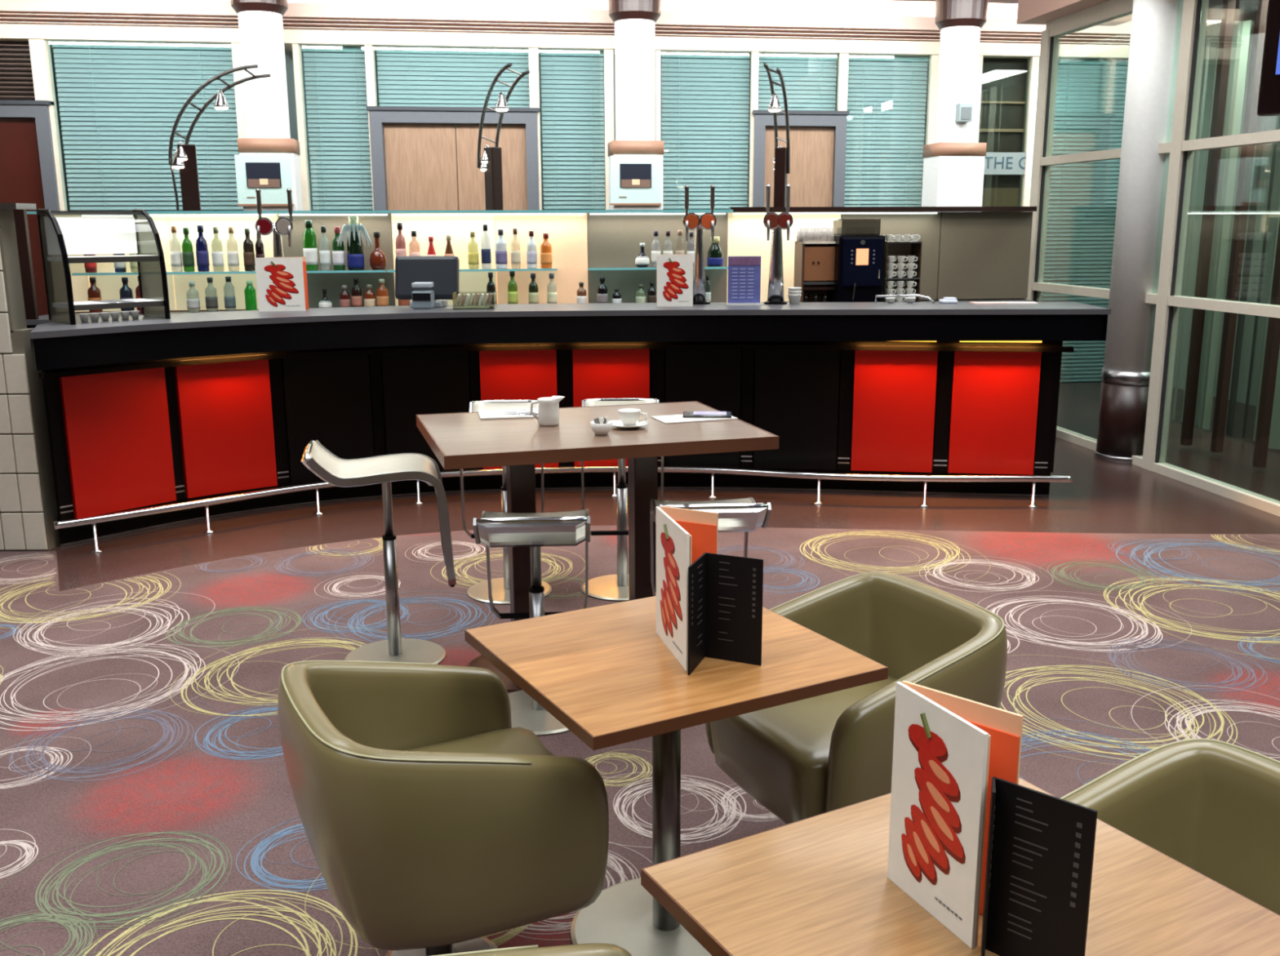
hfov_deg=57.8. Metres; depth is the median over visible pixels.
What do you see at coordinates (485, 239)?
bottle
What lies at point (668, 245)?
bottle
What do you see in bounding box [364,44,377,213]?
trim
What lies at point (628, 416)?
coffee cup
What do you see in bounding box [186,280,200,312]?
bottle
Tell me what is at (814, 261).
coffee machine
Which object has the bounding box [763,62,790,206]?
lamp
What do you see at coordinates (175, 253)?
bottle
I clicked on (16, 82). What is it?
window
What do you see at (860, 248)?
coffee machine
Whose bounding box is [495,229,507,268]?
bottle
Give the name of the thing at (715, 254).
champagne bottle
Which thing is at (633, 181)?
print
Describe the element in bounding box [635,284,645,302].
bottle
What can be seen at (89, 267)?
bottle
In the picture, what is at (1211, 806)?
tub chair
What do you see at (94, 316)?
cup
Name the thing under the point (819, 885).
table
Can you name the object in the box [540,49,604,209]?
blind
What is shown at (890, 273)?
coffee cup
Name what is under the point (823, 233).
glass
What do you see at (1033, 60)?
trim
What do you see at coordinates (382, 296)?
bottle
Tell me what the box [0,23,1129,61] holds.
trim
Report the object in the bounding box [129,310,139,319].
cup
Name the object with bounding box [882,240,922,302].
rack
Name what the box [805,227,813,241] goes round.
glass
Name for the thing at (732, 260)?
photo
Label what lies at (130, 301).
shelf
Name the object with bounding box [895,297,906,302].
coffee cup
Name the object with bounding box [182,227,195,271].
bottle
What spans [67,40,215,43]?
window
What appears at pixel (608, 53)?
trim
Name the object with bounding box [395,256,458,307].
screen
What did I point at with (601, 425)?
sugar bowl
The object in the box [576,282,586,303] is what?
bottle
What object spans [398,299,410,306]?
bottle
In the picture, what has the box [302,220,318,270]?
bottle
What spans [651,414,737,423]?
paper
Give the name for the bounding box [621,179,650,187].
print
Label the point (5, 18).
trim
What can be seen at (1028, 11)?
trim
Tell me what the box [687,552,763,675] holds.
menu
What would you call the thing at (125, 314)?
cup
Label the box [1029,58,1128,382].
blind
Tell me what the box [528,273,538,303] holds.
bottle
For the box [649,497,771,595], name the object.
bar stool
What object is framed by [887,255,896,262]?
coffee cup
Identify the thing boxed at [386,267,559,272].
glass shelf
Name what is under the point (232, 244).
bottle
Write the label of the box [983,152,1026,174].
sign
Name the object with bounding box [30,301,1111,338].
countertop
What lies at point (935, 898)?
print
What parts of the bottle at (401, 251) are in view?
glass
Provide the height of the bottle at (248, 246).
0.302 m
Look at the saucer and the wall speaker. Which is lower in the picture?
the saucer
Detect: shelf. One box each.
[67,254,146,257]
[71,270,255,275]
[73,298,158,305]
[306,269,388,273]
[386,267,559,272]
[587,266,728,270]
[883,276,920,279]
[884,240,921,243]
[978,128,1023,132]
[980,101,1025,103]
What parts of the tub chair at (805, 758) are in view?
seat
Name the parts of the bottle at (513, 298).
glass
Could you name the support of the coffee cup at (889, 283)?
on the coffee cup at (889, 291)
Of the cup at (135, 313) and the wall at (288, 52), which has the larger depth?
the wall at (288, 52)
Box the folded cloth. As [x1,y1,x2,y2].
[938,297,957,303]
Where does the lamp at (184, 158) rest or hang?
on the floor
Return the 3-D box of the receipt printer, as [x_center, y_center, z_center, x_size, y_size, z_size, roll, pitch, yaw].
[-1.335,-1.123,7.142,0.120,0.160,0.123,0,12,0]
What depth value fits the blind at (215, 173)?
10.75 m
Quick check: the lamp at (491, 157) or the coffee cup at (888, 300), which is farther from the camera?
the lamp at (491, 157)
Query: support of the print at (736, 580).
attached to the menu at (725, 592)
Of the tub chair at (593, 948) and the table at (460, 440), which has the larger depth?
the table at (460, 440)
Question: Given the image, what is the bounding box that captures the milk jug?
[529,395,564,426]
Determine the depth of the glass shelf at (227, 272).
8.24 m
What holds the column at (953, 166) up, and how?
on the floor
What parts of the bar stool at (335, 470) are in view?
seat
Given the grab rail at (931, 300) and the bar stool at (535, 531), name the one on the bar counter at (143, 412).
the grab rail at (931, 300)
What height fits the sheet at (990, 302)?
0.008 m
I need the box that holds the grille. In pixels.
[960,106,971,119]
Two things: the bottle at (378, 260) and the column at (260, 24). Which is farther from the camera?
the column at (260, 24)
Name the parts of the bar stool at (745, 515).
seat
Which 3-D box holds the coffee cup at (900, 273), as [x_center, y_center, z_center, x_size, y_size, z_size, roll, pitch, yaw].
[1.989,-1.554,8.852,0.063,0.053,0.072,8,15,34]
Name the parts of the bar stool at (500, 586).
seat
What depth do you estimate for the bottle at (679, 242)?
8.82 m
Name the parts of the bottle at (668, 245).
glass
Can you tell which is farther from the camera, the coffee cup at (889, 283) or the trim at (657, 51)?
the trim at (657, 51)
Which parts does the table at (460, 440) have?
plate, post, post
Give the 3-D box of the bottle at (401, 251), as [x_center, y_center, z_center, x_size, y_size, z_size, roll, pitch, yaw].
[-1.762,-1.707,8.542,0.077,0.337,0.075,-1,12,-3]
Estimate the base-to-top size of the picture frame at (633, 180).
0.434 m
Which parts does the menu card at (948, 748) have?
printed stem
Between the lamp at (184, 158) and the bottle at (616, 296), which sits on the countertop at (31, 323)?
the bottle at (616, 296)
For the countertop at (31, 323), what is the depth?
8.19 m
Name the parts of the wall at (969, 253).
wall panel, wall panel, wall panel, wall panel, wall panel, wall panel, wall panel, wall panel, wall panel, wall panel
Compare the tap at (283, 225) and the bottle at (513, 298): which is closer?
the tap at (283, 225)
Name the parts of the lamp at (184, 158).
rod, bulb, post, rail, bulb, rail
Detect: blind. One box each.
[51,41,243,211]
[302,45,373,213]
[376,47,529,107]
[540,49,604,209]
[661,52,750,209]
[757,53,837,111]
[844,55,928,212]
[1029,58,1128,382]
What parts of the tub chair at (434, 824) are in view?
seat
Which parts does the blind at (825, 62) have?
head rail, cord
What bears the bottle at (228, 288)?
on the countertop at (31, 323)
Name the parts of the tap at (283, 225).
spout, handle, handle, spout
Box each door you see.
[365,106,539,213]
[752,110,849,207]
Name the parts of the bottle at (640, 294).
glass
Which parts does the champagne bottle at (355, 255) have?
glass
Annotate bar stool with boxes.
[301,440,456,663]
[459,399,551,604]
[472,508,590,735]
[580,397,663,600]
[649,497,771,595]
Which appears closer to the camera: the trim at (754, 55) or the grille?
the grille
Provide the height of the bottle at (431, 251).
0.237 m
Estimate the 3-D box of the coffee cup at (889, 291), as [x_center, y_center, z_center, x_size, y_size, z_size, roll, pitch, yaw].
[1.911,-1.422,8.868,0.072,0.053,0.063,-11,16,-41]
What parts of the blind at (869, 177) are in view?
cord, head rail, cord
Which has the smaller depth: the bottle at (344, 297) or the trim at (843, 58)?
the bottle at (344, 297)
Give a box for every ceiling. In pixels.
[886,0,1017,3]
[1207,0,1256,21]
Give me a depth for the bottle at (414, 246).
8.53 m
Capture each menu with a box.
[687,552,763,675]
[981,776,1097,955]
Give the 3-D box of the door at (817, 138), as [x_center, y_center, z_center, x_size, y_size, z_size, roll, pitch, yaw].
[1.595,-2.274,11.805,0.998,2.795,0.158,-2,12,-8]
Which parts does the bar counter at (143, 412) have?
red panel, red panel, black panel, black panel, red panel, floor trim, cornice, red panel, black panel, black panel, red panel, red panel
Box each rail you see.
[53,466,1073,553]
[874,293,934,303]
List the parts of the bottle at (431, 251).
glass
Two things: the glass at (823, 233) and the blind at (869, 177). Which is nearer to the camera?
the glass at (823, 233)
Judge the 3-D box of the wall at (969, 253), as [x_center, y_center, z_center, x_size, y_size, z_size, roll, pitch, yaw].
[-0.534,-1.136,8.895,7.561,1.830,0.403,-2,12,-8]
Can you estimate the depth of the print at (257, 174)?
10.14 m
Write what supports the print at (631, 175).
attached to the picture frame at (633, 180)
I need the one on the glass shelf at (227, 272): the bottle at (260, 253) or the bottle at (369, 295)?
the bottle at (260, 253)
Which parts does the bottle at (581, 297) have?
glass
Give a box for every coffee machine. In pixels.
[793,241,835,302]
[826,218,884,302]
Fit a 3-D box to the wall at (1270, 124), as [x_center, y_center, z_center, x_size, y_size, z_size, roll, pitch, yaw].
[6.691,-1.261,5.172,0.100,3.600,14.900,-2,12,-8]
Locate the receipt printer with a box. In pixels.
[411,281,435,309]
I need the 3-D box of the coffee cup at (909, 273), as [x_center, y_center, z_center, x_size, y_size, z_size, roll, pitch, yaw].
[2.069,-1.556,8.863,0.063,0.053,0.072,11,17,42]
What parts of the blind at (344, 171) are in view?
cord, head rail, cord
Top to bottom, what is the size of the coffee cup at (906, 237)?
0.050 m
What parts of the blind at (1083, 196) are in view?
cord, head rail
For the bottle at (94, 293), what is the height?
0.260 m
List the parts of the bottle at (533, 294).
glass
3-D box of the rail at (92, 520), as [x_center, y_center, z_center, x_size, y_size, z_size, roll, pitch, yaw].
[-0.296,0.108,7.023,5.806,0.195,0.952,-2,13,-10]
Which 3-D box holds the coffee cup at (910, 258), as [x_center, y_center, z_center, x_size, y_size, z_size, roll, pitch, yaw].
[2.069,-1.665,8.839,0.072,0.053,0.063,-9,15,-34]
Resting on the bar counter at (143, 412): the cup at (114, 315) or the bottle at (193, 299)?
the cup at (114, 315)
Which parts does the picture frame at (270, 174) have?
frame rail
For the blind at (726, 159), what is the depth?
11.51 m
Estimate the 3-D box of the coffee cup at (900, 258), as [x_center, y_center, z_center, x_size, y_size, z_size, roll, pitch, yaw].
[1.990,-1.663,8.827,0.072,0.053,0.063,-7,14,-29]
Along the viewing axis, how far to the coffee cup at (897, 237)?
8.77 m
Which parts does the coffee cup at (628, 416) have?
handle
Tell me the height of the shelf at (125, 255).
0.022 m
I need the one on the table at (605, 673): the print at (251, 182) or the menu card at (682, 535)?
the menu card at (682, 535)
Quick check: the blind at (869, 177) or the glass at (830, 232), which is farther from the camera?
the blind at (869, 177)
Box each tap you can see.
[255,188,293,257]
[683,184,716,304]
[763,184,793,304]
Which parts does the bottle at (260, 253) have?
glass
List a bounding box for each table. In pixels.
[416,400,778,692]
[464,595,888,955]
[640,777,1279,955]
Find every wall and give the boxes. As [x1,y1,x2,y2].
[0,203,60,551]
[26,206,1036,313]
[49,44,1128,210]
[1173,20,1279,405]
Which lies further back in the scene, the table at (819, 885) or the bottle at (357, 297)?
the bottle at (357, 297)
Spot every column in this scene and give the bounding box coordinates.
[230,0,302,210]
[607,0,663,213]
[920,0,988,212]
[1093,0,1183,463]
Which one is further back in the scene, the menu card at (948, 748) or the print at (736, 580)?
the print at (736, 580)
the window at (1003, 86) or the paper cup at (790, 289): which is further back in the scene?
the window at (1003, 86)
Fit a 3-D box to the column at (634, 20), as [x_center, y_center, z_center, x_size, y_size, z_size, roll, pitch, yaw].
[-0.041,-2.632,10.885,0.500,3.900,0.500,-2,12,-8]
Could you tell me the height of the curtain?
3.200 m
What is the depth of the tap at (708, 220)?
7.38 m
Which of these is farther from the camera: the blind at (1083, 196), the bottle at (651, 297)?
the blind at (1083, 196)
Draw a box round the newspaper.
[478,408,537,419]
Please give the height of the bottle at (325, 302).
0.161 m
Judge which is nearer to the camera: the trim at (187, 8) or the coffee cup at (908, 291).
the coffee cup at (908, 291)
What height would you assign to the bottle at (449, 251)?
0.248 m
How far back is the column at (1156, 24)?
8.07 m
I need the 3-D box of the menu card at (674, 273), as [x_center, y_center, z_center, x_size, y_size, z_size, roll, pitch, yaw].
[0.216,-1.243,7.291,0.226,0.318,0.147,0,12,0]
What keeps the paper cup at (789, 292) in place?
on the paper cup at (793, 299)
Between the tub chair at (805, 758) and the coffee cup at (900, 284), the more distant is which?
the coffee cup at (900, 284)
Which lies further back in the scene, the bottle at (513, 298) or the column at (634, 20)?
the column at (634, 20)
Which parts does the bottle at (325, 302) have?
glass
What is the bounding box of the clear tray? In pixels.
[452,291,497,309]
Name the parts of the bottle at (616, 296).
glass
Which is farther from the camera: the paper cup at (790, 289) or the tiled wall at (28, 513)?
the paper cup at (790, 289)
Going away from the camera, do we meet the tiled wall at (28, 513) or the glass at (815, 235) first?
the tiled wall at (28, 513)
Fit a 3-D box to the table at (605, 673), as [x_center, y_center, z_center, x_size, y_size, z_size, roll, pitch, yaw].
[0.063,0.753,2.773,0.731,0.734,0.696,-7,14,-28]
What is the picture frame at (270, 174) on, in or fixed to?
attached to the column at (260, 24)
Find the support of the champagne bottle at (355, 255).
on the glass shelf at (318, 270)
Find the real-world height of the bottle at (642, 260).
0.180 m
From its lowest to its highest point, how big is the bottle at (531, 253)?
0.274 m
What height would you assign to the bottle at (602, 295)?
0.221 m
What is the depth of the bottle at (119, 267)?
8.26 m
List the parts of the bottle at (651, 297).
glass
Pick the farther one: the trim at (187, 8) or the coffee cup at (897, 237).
the trim at (187, 8)
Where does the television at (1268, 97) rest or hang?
hanging from the ceiling
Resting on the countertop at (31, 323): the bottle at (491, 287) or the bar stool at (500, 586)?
the bottle at (491, 287)
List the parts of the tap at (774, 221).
spout, handle, handle, spout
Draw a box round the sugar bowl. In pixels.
[590,417,613,435]
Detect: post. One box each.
[1180,0,1235,445]
[1210,0,1268,453]
[1252,220,1279,467]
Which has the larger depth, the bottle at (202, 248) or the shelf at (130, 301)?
the bottle at (202, 248)
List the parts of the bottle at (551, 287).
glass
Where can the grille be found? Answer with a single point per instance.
(966, 112)
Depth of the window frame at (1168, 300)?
7.92 m
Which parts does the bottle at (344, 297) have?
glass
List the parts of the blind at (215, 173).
cord, head rail, cord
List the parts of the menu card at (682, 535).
printed stem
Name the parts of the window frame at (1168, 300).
pane, pane, pane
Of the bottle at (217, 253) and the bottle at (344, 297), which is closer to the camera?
the bottle at (217, 253)
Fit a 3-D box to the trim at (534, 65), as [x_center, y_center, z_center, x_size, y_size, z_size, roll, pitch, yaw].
[-1.005,-2.456,11.401,0.089,3.345,0.113,0,12,0]
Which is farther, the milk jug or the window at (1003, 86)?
the window at (1003, 86)
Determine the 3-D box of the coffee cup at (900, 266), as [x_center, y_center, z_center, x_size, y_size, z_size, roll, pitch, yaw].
[1.990,-1.608,8.838,0.072,0.053,0.063,-6,13,-24]
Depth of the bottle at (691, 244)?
8.83 m
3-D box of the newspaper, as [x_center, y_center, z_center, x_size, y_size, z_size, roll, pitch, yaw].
[-0.514,-0.259,4.656,0.260,0.006,0.200,-3,13,-10]
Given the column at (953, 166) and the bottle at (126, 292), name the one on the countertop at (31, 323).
the bottle at (126, 292)
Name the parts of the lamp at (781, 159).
rail, bulb, post, rail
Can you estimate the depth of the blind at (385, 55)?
11.06 m
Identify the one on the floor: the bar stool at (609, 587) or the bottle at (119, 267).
the bar stool at (609, 587)
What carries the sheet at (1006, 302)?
on the bar counter at (143, 412)
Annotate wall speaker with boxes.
[955,102,973,122]
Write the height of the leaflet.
0.303 m
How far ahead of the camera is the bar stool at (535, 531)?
3.96 m
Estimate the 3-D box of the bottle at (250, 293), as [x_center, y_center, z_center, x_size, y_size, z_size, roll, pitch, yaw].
[-2.841,-1.326,8.460,0.080,0.225,0.078,-4,13,-15]
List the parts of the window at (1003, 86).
wood panel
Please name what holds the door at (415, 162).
attached to the trim at (370, 61)
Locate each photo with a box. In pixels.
[693,411,726,414]
[728,257,759,265]
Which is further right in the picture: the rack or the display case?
the rack
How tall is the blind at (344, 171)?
3.328 m
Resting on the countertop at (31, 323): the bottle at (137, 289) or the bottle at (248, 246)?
the bottle at (137, 289)
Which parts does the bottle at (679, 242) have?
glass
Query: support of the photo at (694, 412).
on the magazine
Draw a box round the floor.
[0,381,1279,955]
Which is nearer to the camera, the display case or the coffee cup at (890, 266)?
the display case
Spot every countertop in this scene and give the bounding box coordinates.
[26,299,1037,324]
[26,299,1037,372]
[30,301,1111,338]
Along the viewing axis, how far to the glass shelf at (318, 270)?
8.40 m
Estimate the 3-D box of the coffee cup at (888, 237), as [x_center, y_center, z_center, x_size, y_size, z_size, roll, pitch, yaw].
[1.886,-1.815,8.777,0.064,0.050,0.055,-4,13,-16]
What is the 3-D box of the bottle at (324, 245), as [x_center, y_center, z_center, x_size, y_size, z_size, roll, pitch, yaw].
[-2.302,-1.677,8.466,0.078,0.316,0.076,0,12,-1]
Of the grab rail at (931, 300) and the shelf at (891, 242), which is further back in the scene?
the shelf at (891, 242)
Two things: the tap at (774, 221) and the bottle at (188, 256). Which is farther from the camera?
the bottle at (188, 256)
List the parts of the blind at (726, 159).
cord, head rail, cord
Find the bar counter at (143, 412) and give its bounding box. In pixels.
[30,301,1111,546]
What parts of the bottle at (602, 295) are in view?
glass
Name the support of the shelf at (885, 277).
attached to the rack
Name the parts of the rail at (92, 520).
post, post, post, post, post, post, post, post, post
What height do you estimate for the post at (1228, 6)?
3.450 m
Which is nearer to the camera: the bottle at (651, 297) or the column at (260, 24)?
the bottle at (651, 297)
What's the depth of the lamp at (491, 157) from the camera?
8.98 m
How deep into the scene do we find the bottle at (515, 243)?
8.64 m
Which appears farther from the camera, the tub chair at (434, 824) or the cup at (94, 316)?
the cup at (94, 316)
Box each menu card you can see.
[254,256,308,311]
[655,506,718,671]
[656,253,693,306]
[887,680,1023,948]
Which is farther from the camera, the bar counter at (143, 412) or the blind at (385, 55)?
the blind at (385, 55)
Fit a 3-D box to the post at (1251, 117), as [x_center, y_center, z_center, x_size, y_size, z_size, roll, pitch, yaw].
[4.297,-1.881,8.295,0.060,3.450,0.060,-2,12,-8]
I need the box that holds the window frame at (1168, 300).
[1026,0,1279,516]
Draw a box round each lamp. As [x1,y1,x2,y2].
[168,64,271,210]
[477,62,529,210]
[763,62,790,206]
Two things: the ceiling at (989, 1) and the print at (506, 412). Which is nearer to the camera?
the print at (506, 412)
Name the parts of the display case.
glass, frame, trim, glass, frame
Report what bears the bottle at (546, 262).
on the glass shelf at (491, 268)
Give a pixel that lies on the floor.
(148, 805)
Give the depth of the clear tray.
7.11 m
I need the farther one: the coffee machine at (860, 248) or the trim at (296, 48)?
the trim at (296, 48)
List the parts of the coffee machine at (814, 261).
rail, rail, panel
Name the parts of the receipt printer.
lid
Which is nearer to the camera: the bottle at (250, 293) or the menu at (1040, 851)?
the menu at (1040, 851)
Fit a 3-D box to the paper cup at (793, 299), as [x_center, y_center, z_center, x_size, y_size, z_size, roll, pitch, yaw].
[0.990,-1.145,7.428,0.090,0.060,0.089,0,12,0]
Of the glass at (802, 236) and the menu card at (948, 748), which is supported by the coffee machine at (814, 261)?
the glass at (802, 236)
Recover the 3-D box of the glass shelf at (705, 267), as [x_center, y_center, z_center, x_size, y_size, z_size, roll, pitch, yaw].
[0.144,-1.603,8.849,1.113,0.016,0.258,-2,12,-8]
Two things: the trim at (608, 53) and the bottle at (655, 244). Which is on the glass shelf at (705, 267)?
the bottle at (655, 244)
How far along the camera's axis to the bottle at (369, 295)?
8.56 m
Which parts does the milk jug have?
handle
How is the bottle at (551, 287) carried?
on the countertop at (31, 323)
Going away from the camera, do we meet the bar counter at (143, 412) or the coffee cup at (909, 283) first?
the bar counter at (143, 412)
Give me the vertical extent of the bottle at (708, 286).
0.224 m
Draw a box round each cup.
[78,313,88,322]
[88,312,99,321]
[99,311,109,320]
[109,311,119,319]
[120,311,129,319]
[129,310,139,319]
[617,408,646,425]
[787,287,801,291]
[787,294,801,304]
[788,290,801,294]
[884,234,894,241]
[885,288,896,294]
[885,297,895,302]
[886,271,896,278]
[886,280,896,288]
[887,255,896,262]
[887,263,897,271]
[893,234,903,241]
[895,288,905,294]
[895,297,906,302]
[896,271,906,278]
[896,280,905,288]
[897,255,907,262]
[897,263,907,270]
[902,234,911,241]
[905,288,915,294]
[905,297,915,302]
[906,255,917,262]
[906,262,917,270]
[906,271,916,277]
[906,280,916,288]
[911,234,920,241]
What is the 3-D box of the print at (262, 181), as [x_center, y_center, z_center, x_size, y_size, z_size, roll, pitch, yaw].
[-3.292,-2.593,10.152,0.070,0.050,0.004,-2,12,-8]
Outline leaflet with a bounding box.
[724,256,762,305]
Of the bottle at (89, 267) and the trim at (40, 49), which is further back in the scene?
the trim at (40, 49)
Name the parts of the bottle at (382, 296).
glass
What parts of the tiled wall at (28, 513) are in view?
panel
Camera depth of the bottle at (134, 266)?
8.27 m
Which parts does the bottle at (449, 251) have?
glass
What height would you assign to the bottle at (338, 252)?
0.310 m
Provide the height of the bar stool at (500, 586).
0.874 m
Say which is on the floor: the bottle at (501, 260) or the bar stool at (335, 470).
the bar stool at (335, 470)
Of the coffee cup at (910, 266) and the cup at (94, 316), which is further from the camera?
the coffee cup at (910, 266)
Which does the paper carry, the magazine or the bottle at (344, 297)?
the magazine
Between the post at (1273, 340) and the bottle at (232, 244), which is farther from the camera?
the bottle at (232, 244)
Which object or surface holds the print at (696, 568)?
attached to the menu at (725, 592)
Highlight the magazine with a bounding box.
[682,411,731,417]
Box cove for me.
[195,0,1221,50]
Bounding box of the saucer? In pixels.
[612,419,648,428]
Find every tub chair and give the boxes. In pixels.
[277,660,608,955]
[432,942,631,955]
[705,571,1007,824]
[1060,737,1279,915]
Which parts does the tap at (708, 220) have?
spout, handle, spout, handle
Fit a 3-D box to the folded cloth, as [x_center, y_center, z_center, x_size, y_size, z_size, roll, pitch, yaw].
[1.975,-1.138,7.430,0.100,0.037,0.100,0,12,0]
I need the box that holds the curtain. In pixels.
[1169,19,1279,449]
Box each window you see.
[0,40,35,100]
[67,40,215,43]
[978,56,1027,206]
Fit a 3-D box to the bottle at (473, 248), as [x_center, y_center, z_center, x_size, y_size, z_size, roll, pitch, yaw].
[-1.241,-1.693,8.624,0.077,0.271,0.075,-2,12,-6]
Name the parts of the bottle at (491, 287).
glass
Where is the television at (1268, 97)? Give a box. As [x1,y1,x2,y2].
[1256,0,1279,116]
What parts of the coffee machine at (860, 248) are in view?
door, lever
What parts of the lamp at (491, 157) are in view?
post, rail, bulb, rail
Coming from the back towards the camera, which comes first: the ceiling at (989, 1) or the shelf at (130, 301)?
the ceiling at (989, 1)
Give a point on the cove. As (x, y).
(855, 7)
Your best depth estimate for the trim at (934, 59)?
11.68 m
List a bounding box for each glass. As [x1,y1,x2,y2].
[797,227,805,241]
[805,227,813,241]
[812,227,819,241]
[819,227,826,241]
[826,227,834,241]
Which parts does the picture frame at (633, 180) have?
frame rail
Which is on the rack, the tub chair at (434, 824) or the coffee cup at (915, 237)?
the coffee cup at (915, 237)
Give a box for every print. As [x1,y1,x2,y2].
[245,162,281,186]
[247,178,279,186]
[259,178,268,184]
[503,409,537,415]
[619,163,651,187]
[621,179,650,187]
[631,179,639,184]
[691,563,702,646]
[718,561,755,641]
[934,896,961,919]
[1007,797,1082,939]
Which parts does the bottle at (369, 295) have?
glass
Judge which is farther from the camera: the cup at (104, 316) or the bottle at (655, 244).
the bottle at (655, 244)
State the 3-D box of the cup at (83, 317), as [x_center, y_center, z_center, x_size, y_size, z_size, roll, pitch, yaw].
[-2.996,-0.863,6.253,0.054,0.045,0.054,0,12,0]
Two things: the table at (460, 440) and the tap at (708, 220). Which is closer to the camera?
the table at (460, 440)
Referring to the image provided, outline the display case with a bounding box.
[36,208,170,324]
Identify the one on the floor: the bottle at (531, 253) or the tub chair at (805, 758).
the tub chair at (805, 758)
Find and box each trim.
[0,0,1216,35]
[0,13,1130,44]
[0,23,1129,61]
[28,39,67,210]
[231,42,246,137]
[292,43,311,210]
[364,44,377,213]
[528,47,542,209]
[604,48,614,209]
[655,49,660,140]
[748,51,759,207]
[836,53,848,111]
[925,54,982,144]
[1016,0,1132,26]
[1020,56,1039,206]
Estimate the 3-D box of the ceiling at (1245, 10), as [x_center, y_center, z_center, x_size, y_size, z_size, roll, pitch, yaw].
[5.797,-2.788,3.980,2.100,0.100,13.500,-2,12,-8]
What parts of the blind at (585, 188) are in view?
cord, head rail, cord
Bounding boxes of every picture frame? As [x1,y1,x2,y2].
[234,154,293,205]
[609,155,661,205]
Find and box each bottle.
[83,253,97,272]
[87,276,102,312]
[113,253,126,272]
[119,276,134,313]
[128,253,137,271]
[135,275,142,313]
[169,226,182,271]
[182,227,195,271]
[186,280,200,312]
[195,225,209,271]
[204,277,217,311]
[211,226,224,271]
[223,276,235,311]
[226,226,239,271]
[242,228,255,271]
[244,280,257,310]
[255,233,264,257]
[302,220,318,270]
[318,288,332,307]
[319,226,330,270]
[332,226,345,270]
[337,216,372,270]
[339,284,351,306]
[351,278,362,306]
[364,284,375,306]
[369,231,386,270]
[376,279,389,306]
[395,222,406,257]
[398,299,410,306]
[408,231,420,256]
[426,236,436,256]
[444,235,454,256]
[467,231,479,268]
[480,224,491,268]
[486,272,495,304]
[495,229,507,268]
[507,271,518,303]
[511,228,520,268]
[526,231,537,268]
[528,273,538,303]
[540,233,552,268]
[546,273,557,303]
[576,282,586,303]
[596,277,608,302]
[612,288,621,302]
[635,243,649,266]
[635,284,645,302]
[647,282,656,302]
[651,231,660,266]
[663,231,672,254]
[675,230,684,253]
[686,231,694,266]
[705,275,711,302]
[706,236,723,266]
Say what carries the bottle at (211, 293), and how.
on the countertop at (31, 323)
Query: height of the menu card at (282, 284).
0.318 m
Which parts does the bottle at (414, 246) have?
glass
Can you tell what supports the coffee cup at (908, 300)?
on the bar counter at (143, 412)
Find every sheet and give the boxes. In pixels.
[968,301,1006,304]
[1001,301,1038,304]
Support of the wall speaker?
attached to the column at (953, 166)
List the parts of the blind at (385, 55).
cord, head rail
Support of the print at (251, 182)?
attached to the picture frame at (270, 174)

